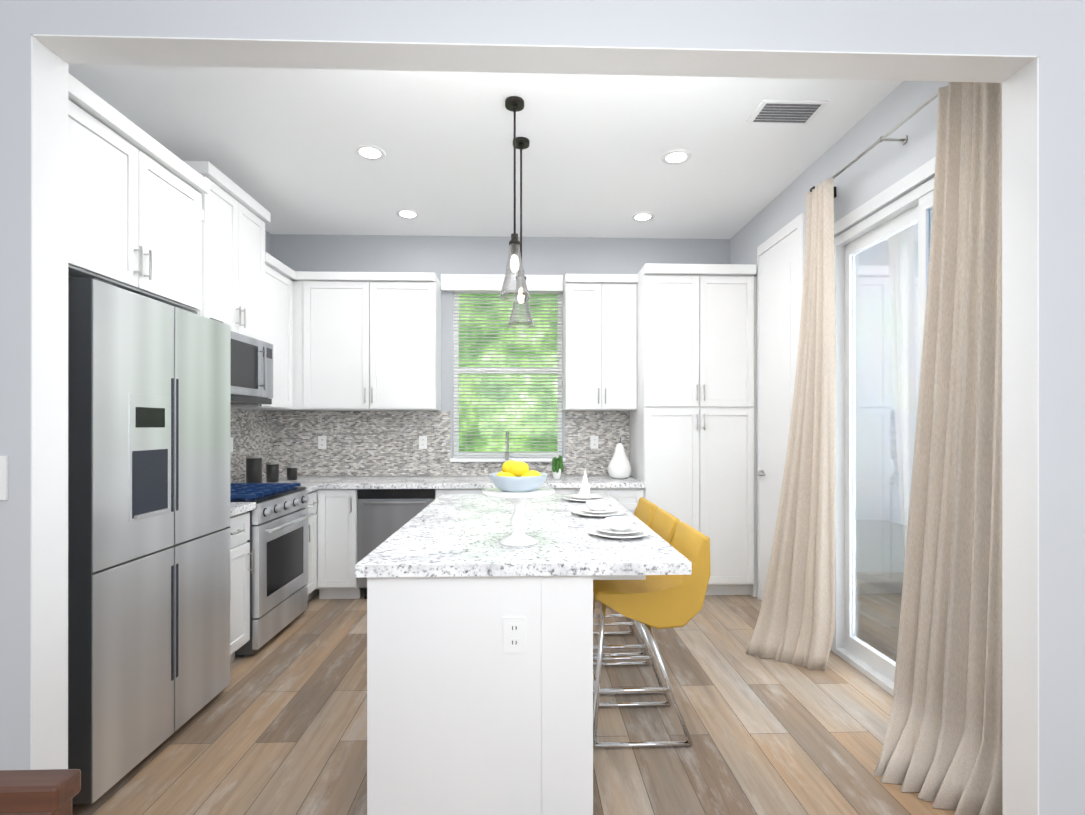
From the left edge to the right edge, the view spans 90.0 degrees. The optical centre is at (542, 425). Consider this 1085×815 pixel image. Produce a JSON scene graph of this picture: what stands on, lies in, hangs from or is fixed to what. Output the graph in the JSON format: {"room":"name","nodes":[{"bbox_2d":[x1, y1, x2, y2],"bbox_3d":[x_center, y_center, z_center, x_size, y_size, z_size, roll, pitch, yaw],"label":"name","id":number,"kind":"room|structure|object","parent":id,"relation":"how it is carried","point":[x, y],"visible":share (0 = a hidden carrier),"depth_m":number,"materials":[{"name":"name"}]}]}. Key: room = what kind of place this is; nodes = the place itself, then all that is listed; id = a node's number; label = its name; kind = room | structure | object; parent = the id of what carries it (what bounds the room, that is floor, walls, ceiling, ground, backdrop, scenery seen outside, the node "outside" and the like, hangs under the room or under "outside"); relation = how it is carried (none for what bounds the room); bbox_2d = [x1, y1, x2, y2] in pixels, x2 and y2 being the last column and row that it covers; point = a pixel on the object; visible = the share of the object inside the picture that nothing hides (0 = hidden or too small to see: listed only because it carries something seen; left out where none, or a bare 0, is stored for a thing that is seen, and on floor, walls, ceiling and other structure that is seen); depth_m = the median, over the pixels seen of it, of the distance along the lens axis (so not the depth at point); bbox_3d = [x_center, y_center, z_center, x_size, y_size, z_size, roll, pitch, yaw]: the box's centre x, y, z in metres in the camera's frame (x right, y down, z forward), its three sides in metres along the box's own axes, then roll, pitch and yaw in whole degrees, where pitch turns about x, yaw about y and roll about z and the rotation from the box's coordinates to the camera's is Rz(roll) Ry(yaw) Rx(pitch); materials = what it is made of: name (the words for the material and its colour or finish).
{"room":"kitchen","nodes":[
{"label":"kitchen","id":0,"kind":"room"},
{"bbox_2d":[231,230,270,482],"bbox_3d":[-2.398,-0.155,3.229,0.120,3.050,3.315,0,0,-2],"label":"wall","id":1,"kind":"structure","parent":0,"point":[268,242],"depth_m":4.70,"materials":[{"name":"grey paint"}]},
{"bbox_2d":[68,73,207,316],"bbox_3d":[-2.019,-0.918,2.319,0.578,0.675,0.910,0,0,-2],"label":"upper cabinet","id":2,"kind":"object","parent":1,"relation":"attached to","point":[138,212],"depth_m":2.28,"materials":[{"name":"white wood"}]},
{"bbox_2d":[180,159,267,342],"bbox_3d":[-2.167,-1.066,3.540,0.358,0.948,0.750,0,0,-2],"label":"upper cabinet","id":3,"kind":"object","parent":1,"relation":"attached to","point":[237,256],"depth_m":3.51,"materials":[{"name":"white wood"}]},
{"bbox_2d":[231,331,272,403],"bbox_3d":[-2.115,-0.367,3.540,0.462,0.435,0.728,0,0,-2],"label":"over-the-range microwave","id":4,"kind":"object","parent":3,"relation":"attached to","point":[251,370],"visible":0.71,"depth_m":3.59,"materials":[{"name":"silver metal"}]},
{"bbox_2d":[230,409,273,482],"bbox_3d":[-2.349,0.161,3.767,0.008,0.574,1.980,0,0,-2],"label":"tile backsplash","id":5,"kind":"structure","parent":1,"relation":"attached to","point":[252,431],"depth_m":4.36,"materials":[{"name":"tile"}]},
{"bbox_2d":[230,437,232,452],"bbox_3d":[-2.352,0.149,4.088,0.008,0.115,0.070,0,0,-2],"label":"wall outlet","id":6,"kind":"object","parent":5,"relation":"attached to","point":[231,438],"depth_m":4.10,"materials":[{"name":"plastic"}]},
{"bbox_2d":[231,254,291,410],"bbox_3d":[-2.201,-0.692,4.175,0.328,1.125,0.522,0,0,-2],"label":"upper cabinet","id":7,"kind":"object","parent":1,"relation":"attached to","point":[279,275],"depth_m":4.22,"materials":[{"name":"white wood"}]},
{"bbox_2d":[68,64,902,238],"bbox_3d":[-0.298,-1.730,3.237,4.320,0.100,3.430,0,0,-2],"label":"ceiling","id":8,"kind":"structure","parent":0,"point":[280,145],"depth_m":3.21,"materials":[{"name":"white paint"}]},
{"bbox_2d":[354,145,385,159],"bbox_3d":[-1.061,-1.676,3.339,0.183,0.006,0.183,0,0,-8],"label":"recessed light","id":9,"kind":"object","parent":8,"relation":"in","point":[371,152],"depth_m":3.33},
{"bbox_2d":[396,209,418,218],"bbox_3d":[-1.071,-1.675,4.309,0.183,0.006,0.183,0,0,-8],"label":"recessed light","id":10,"kind":"object","parent":8,"relation":"in","point":[404,213],"depth_m":4.31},
{"bbox_2d":[499,96,529,301],"bbox_3d":[-0.144,-1.170,2.817,0.166,1.019,0.166,0,0,-2],"label":"pendant light","id":11,"kind":"object","parent":8,"relation":"hanging from","point":[514,104],"visible":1,"depth_m":2.80,"materials":[{"name":"clear glass"}]},
{"bbox_2d":[507,137,534,328],"bbox_3d":[-0.127,-1.132,3.207,0.166,1.094,0.166,0,0,-2],"label":"pendant light","id":12,"kind":"object","parent":8,"relation":"hanging from","point":[522,143],"visible":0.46,"depth_m":3.19,"materials":[{"name":"clear glass"}]},
{"bbox_2d":[631,212,653,221],"bbox_3d":[0.808,-1.675,4.367,0.183,0.006,0.183,0,0,-8],"label":"recessed light","id":13,"kind":"object","parent":8,"relation":"in","point":[643,216],"depth_m":4.35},
{"bbox_2d":[661,150,691,164],"bbox_3d":[0.838,-1.676,3.398,0.183,0.006,0.183,0,0,-8],"label":"recessed light","id":14,"kind":"object","parent":8,"relation":"in","point":[674,157],"depth_m":3.39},
{"bbox_2d":[747,99,827,123],"bbox_3d":[1.304,-1.673,2.902,0.340,0.012,0.200,0,0,-2],"label":"ceiling vent","id":15,"kind":"object","parent":8,"relation":"in","point":[786,111],"visible":1,"depth_m":2.88,"materials":[{"name":"white metal"}]},
{"bbox_2d":[271,234,729,476],"bbox_3d":[-0.289,-0.153,4.892,4.200,3.050,0.120,0,0,-2],"label":"wall","id":16,"kind":"structure","parent":0,"point":[438,256],"depth_m":4.82,"materials":[{"name":"grey paint"}]},
{"bbox_2d":[292,270,440,410],"bbox_3d":[-1.480,-0.691,4.598,1.180,1.125,0.392,0,0,-2],"label":"upper cabinet","id":17,"kind":"object","parent":16,"relation":"attached to","point":[362,341],"depth_m":4.47,"materials":[{"name":"white wood"}]},
{"bbox_2d":[274,411,629,475],"bbox_3d":[-0.803,0.162,4.811,3.165,0.574,0.009,0,0,-2],"label":"tile backsplash","id":18,"kind":"structure","parent":16,"relation":"attached to","point":[372,443],"depth_m":4.79,"materials":[{"name":"tile"}]},
{"bbox_2d":[318,436,325,448],"bbox_3d":[-1.935,0.151,4.768,0.070,0.115,0.008,0,0,-2],"label":"wall outlet","id":19,"kind":"object","parent":18,"relation":"attached to","point":[321,439],"depth_m":4.77,"materials":[{"name":"plastic"}]},
{"bbox_2d":[419,436,426,448],"bbox_3d":[-1.056,0.151,4.795,0.070,0.115,0.008,0,0,-2],"label":"wall outlet","id":20,"kind":"object","parent":18,"relation":"attached to","point":[423,442],"depth_m":4.79,"materials":[{"name":"plastic"}]},
{"bbox_2d":[590,436,597,448],"bbox_3d":[0.463,0.151,4.842,0.070,0.115,0.008,0,0,-2],"label":"wall outlet","id":21,"kind":"object","parent":18,"relation":"attached to","point":[593,439],"depth_m":4.84,"materials":[{"name":"plastic"}]},
{"bbox_2d":[441,274,564,461],"bbox_3d":[-0.345,-0.498,4.833,1.091,1.640,0.175,0,0,-2],"label":"window","id":22,"kind":"structure","parent":16,"relation":"in","point":[453,283],"depth_m":4.85,"materials":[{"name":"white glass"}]},
{"bbox_2d":[454,292,561,455],"bbox_3d":[-0.307,-0.470,4.845,0.960,1.484,0.026,0,0,-2],"label":"window blinds","id":23,"kind":"object","parent":22,"relation":"attached to","point":[466,351],"visible":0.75,"depth_m":4.84,"materials":[{"name":"white plastic"}]},
{"bbox_2d":[563,274,635,412],"bbox_3d":[0.488,-0.691,4.691,0.600,1.125,0.328,0,0,-2],"label":"upper cabinet","id":24,"kind":"object","parent":16,"relation":"attached to","point":[599,310],"depth_m":4.53,"materials":[{"name":"white wood"}]},
{"bbox_2d":[72,572,955,814],"bbox_3d":[0.051,1.399,1.350,10.000,0.060,7.220,0,0,-2],"label":"floor","id":25,"kind":"structure","parent":0,"point":[277,725],"depth_m":2.40,"materials":[{"name":"brown wood"}]},
{"bbox_2d":[0,769,80,814],"bbox_3d":[-0.761,0.882,0.815,0.445,0.972,0.460,0,0,-2],"label":"table","id":26,"kind":"object","parent":25,"relation":"on","point":[42,792],"visible":1,"depth_m":0.60,"materials":[{"name":"brown wood"}]},
{"bbox_2d":[68,277,230,806],"bbox_3d":[-1.925,0.423,2.321,0.730,1.892,0.888,0,0,-2],"label":"fridge","id":27,"kind":"object","parent":25,"relation":"on","point":[149,400],"visible":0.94,"depth_m":2.12,"materials":[{"name":"stainless steel"},{"name":"dark stainless steel"},{"name":"black plastic"}]},
{"bbox_2d":[230,509,253,662],"bbox_3d":[-2.014,0.930,2.973,0.628,0.880,0.380,0,0,-2],"label":"base cabinet","id":28,"kind":"object","parent":25,"relation":"on","point":[240,553],"depth_m":3.07,"materials":[{"name":"white wood"}]},
{"bbox_2d":[230,502,255,516],"bbox_3d":[-1.995,0.470,2.975,0.649,0.040,0.383,0,0,-2],"label":"countertop","id":29,"kind":"structure","parent":28,"relation":"on","point":[236,508],"depth_m":3.05,"materials":[{"name":"white stone"}]},
{"bbox_2d":[230,483,313,656],"bbox_3d":[-1.969,0.875,3.544,0.697,0.990,0.736,0,0,-2],"label":"range","id":30,"kind":"object","parent":25,"relation":"on","point":[279,517],"visible":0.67,"depth_m":3.43,"materials":[{"name":"silver metal"}]},
{"bbox_2d":[304,489,323,599],"bbox_3d":[-2.019,0.931,4.061,0.686,0.880,0.275,0,0,-2],"label":"base cabinet","id":31,"kind":"object","parent":25,"relation":"on","point":[315,583],"depth_m":4.17,"materials":[{"name":"white wood"}]},
{"bbox_2d":[324,489,363,598],"bbox_3d":[-1.607,0.931,4.458,0.318,0.880,0.661,0,0,-2],"label":"base cabinet","id":32,"kind":"object","parent":25,"relation":"on","point":[340,505],"depth_m":4.20,"materials":[{"name":"white wood"}]},
{"bbox_2d":[357,489,434,598],"bbox_3d":[-1.146,0.935,4.454,0.592,0.872,0.601,0,0,-2],"label":"dishwasher","id":33,"kind":"object","parent":25,"relation":"on","point":[384,515],"visible":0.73,"depth_m":4.20,"materials":[{"name":"silver metal"}]},
{"bbox_2d":[367,578,645,814],"bbox_3d":[-0.119,0.930,2.642,0.960,0.880,1.727,0,0,-2],"label":"kitchen island","id":34,"kind":"object","parent":25,"relation":"on","point":[479,669],"depth_m":1.78,"materials":[{"name":"wood"}]},
{"bbox_2d":[355,494,690,577],"bbox_3d":[-0.084,0.470,2.647,1.090,0.040,1.780,0,0,-2],"label":"island countertop","id":35,"kind":"structure","parent":34,"relation":"on","point":[455,536],"depth_m":1.99,"materials":[{"name":"white stone"}]},
{"bbox_2d":[482,487,554,546],"bbox_3d":[-0.092,0.349,2.077,0.280,0.198,0.280,0,0,-2],"label":"cake stand","id":36,"kind":"object","parent":35,"relation":"on","point":[518,537],"visible":0.83,"depth_m":2.04,"materials":[{"name":"white ceramic"}]},
{"bbox_2d":[489,460,547,491],"bbox_3d":[-0.092,0.192,2.077,0.224,0.114,0.224,0,0,-2],"label":"lemon bowl","id":37,"kind":"object","parent":36,"relation":"on","point":[515,476],"visible":1,"depth_m":2.02,"materials":[{"name":"white ceramic"}]},
{"bbox_2d":[562,469,606,501],"bbox_3d":[0.252,0.357,3.248,0.270,0.185,0.270,0,0,-2],"label":"place setting","id":38,"kind":"object","parent":35,"relation":"on","point":[584,494],"visible":0.88,"depth_m":3.23,"materials":[{"name":"white ceramic"}]},
{"bbox_2d":[571,500,624,516],"bbox_3d":[0.278,0.416,2.728,0.270,0.066,0.270,0,0,-2],"label":"place setting","id":39,"kind":"object","parent":35,"relation":"on","point":[597,508],"visible":1,"depth_m":2.69,"materials":[{"name":"white ceramic"}]},
{"bbox_2d":[586,516,652,538],"bbox_3d":[0.314,0.416,2.219,0.270,0.066,0.270,0,0,-2],"label":"place setting","id":40,"kind":"object","parent":35,"relation":"on","point":[618,527],"visible":1,"depth_m":2.19,"materials":[{"name":"white ceramic"}]},
{"bbox_2d":[435,489,579,498],"bbox_3d":[-0.268,0.931,4.531,1.156,0.880,0.598,0,0,-2],"label":"base cabinet","id":41,"kind":"object","parent":25,"relation":"on","point":[438,492],"depth_m":4.22,"materials":[{"name":"white wood"}]},
{"bbox_2d":[243,477,643,488],"bbox_3d":[-0.784,0.471,4.382,3.157,0.040,0.847,0,0,-2],"label":"countertop","id":42,"kind":"structure","parent":41,"relation":"on","point":[308,482],"depth_m":4.27,"materials":[{"name":"white stone"}]},
{"bbox_2d":[246,453,262,482],"bbox_3d":[-2.196,0.331,4.133,0.111,0.238,0.111,0,0,-14],"label":"canister","id":43,"kind":"object","parent":42,"relation":"on","point":[254,468],"depth_m":4.09,"materials":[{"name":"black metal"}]},
{"bbox_2d":[266,460,278,482],"bbox_3d":[-2.141,0.361,4.305,0.091,0.178,0.091,0,0,-14],"label":"canister","id":44,"kind":"object","parent":42,"relation":"on","point":[272,468],"depth_m":4.27,"materials":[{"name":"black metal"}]},
{"bbox_2d":[287,463,297,479],"bbox_3d":[-2.066,0.381,4.477,0.081,0.138,0.081,0,0,-14],"label":"canister","id":45,"kind":"object","parent":42,"relation":"on","point":[291,469],"depth_m":4.44,"materials":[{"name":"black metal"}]},
{"bbox_2d":[505,432,508,460],"bbox_3d":[-0.268,0.252,4.612,0.112,0.396,0.208,0,0,-2],"label":"faucet","id":46,"kind":"object","parent":42,"relation":"on","point":[507,448],"visible":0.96,"depth_m":4.52,"materials":[{"name":"silver metal"}]},
{"bbox_2d":[552,455,563,478],"bbox_3d":[0.130,0.352,4.586,0.101,0.197,0.111,0,0,-2],"label":"potted plant","id":47,"kind":"object","parent":42,"relation":"on","point":[557,467],"visible":1,"depth_m":4.56,"materials":[{"name":"green plant"}]},
{"bbox_2d":[608,438,631,478],"bbox_3d":[0.651,0.280,4.581,0.204,0.340,0.204,0,0,-2],"label":"decor","id":48,"kind":"object","parent":42,"relation":"on","point":[619,466],"visible":1,"depth_m":4.52,"materials":[{"name":"white ceramic"}]},
{"bbox_2d":[589,485,647,513],"bbox_3d":[0.490,0.931,4.555,0.601,0.880,0.598,0,0,-2],"label":"base cabinet","id":49,"kind":"object","parent":25,"relation":"on","point":[629,498],"depth_m":4.26,"materials":[{"name":"white wood"}]},
{"bbox_2d":[593,497,657,655],"bbox_3d":[0.427,0.920,3.373,0.509,0.899,0.380,0,0,-2],"label":"stool","id":50,"kind":"object","parent":25,"relation":"on","point":[644,512],"visible":0.08,"depth_m":3.27,"materials":[{"name":"silver metal"}]},
{"bbox_2d":[593,508,679,694],"bbox_3d":[0.441,0.919,2.923,0.509,0.899,0.380,0,0,-2],"label":"stool","id":51,"kind":"object","parent":25,"relation":"on","point":[663,524],"visible":0.21,"depth_m":2.88,"materials":[{"name":"silver metal"}]},
{"bbox_2d":[593,521,710,747],"bbox_3d":[0.455,0.919,2.473,0.509,0.899,0.380,0,0,-2],"label":"stool","id":52,"kind":"object","parent":25,"relation":"on","point":[663,601],"visible":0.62,"depth_m":2.30,"materials":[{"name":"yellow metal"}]},
{"bbox_2d":[630,263,756,596],"bbox_3d":[1.246,0.054,4.579,0.908,2.635,0.598,0,0,-2],"label":"tall cabinet","id":53,"kind":"object","parent":25,"relation":"on","point":[666,355],"depth_m":4.29,"materials":[{"name":"white wood"}]},
{"bbox_2d":[0,0,1084,814],"bbox_3d":[0.043,-0.256,1.589,10.000,3.250,0.115,0,0,-2],"label":"wall","id":54,"kind":"structure","parent":0,"point":[1050,34],"depth_m":1.55,"materials":[{"name":"grey paint"}]},
{"bbox_2d":[0,456,7,499],"bbox_3d":[-1.499,0.144,1.478,0.075,0.120,0.010,0,0,-2],"label":"light switch","id":55,"kind":"object","parent":54,"relation":"attached to","point":[3,477],"visible":1,"depth_m":1.48,"materials":[{"name":"plastic"}]},
{"bbox_2d":[30,34,1038,814],"bbox_3d":[0.017,0.149,1.587,2.842,2.440,0.117,0,0,-2],"label":"trim","id":56,"kind":"structure","parent":54,"relation":"attached to","point":[1014,76],"depth_m":1.58,"materials":[{"name":"white paint"}]},
{"bbox_2d":[730,81,947,650],"bbox_3d":[1.802,-0.155,3.299,0.120,3.050,3.195,0,0,-2],"label":"wall","id":57,"kind":"structure","parent":0,"point":[877,169],"depth_m":2.94,"materials":[{"name":"grey paint"}]},
{"bbox_2d":[757,212,804,599],"bbox_3d":[1.692,-0.017,3.929,0.056,2.775,0.703,0,0,-2],"label":"door","id":58,"kind":"structure","parent":57,"relation":"in","point":[780,262],"depth_m":3.99,"materials":[{"name":"white wood"}]},
{"bbox_2d":[810,84,947,197],"bbox_3d":[1.694,-1.385,2.496,0.143,0.060,1.525,0,0,-2],"label":"curtain rod","id":59,"kind":"object","parent":57,"relation":"attached to","point":[904,139],"visible":0.29,"depth_m":2.63,"materials":[{"name":"silver metal"}]},
{"bbox_2d":[746,179,835,671],"bbox_3d":[1.421,-0.002,3.156,0.403,2.736,0.310,0,0,-2],"label":"curtain","id":60,"kind":"object","parent":59,"relation":"hanging from","point":[795,624],"visible":1,"depth_m":3.11,"materials":[{"name":"fabric"}]},
{"bbox_2d":[873,82,1002,814],"bbox_3d":[1.487,-0.002,2.000,0.384,2.738,0.515,0,0,-2],"label":"curtain","id":61,"kind":"object","parent":59,"relation":"hanging from","point":[942,747],"visible":0.69,"depth_m":2.04,"materials":[{"name":"fabric"}]},
{"bbox_2d":[832,157,935,695],"bbox_3d":[1.813,0.085,2.546,0.120,2.570,1.640,0,0,-2],"label":"sliding door","id":62,"kind":"structure","parent":57,"relation":"in","point":[899,215],"depth_m":3.00,"materials":[{"name":"clear glass"}]},
{"label":"outside","id":63,"kind":"structure","parent":0,"visible":0},
{"bbox_2d":[459,294,556,450],"bbox_3d":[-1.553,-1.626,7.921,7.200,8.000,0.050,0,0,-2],"label":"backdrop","id":64,"kind":"structure","parent":63,"point":[511,426],"depth_m":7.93,"materials":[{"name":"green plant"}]},
{"bbox_2d":[855,520,907,572],"bbox_3d":[3.517,1.420,3.498,3.318,0.060,8.900,0,0,-2],"label":"ground","id":65,"kind":"structure","parent":63,"point":[885,549],"depth_m":6.23,"materials":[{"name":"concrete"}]},
{"bbox_2d":[855,223,917,525],"bbox_3d":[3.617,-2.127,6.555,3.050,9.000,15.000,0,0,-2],"label":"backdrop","id":66,"kind":"structure","parent":63,"point":[876,334],"depth_m":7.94,"materials":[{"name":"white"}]}
]}

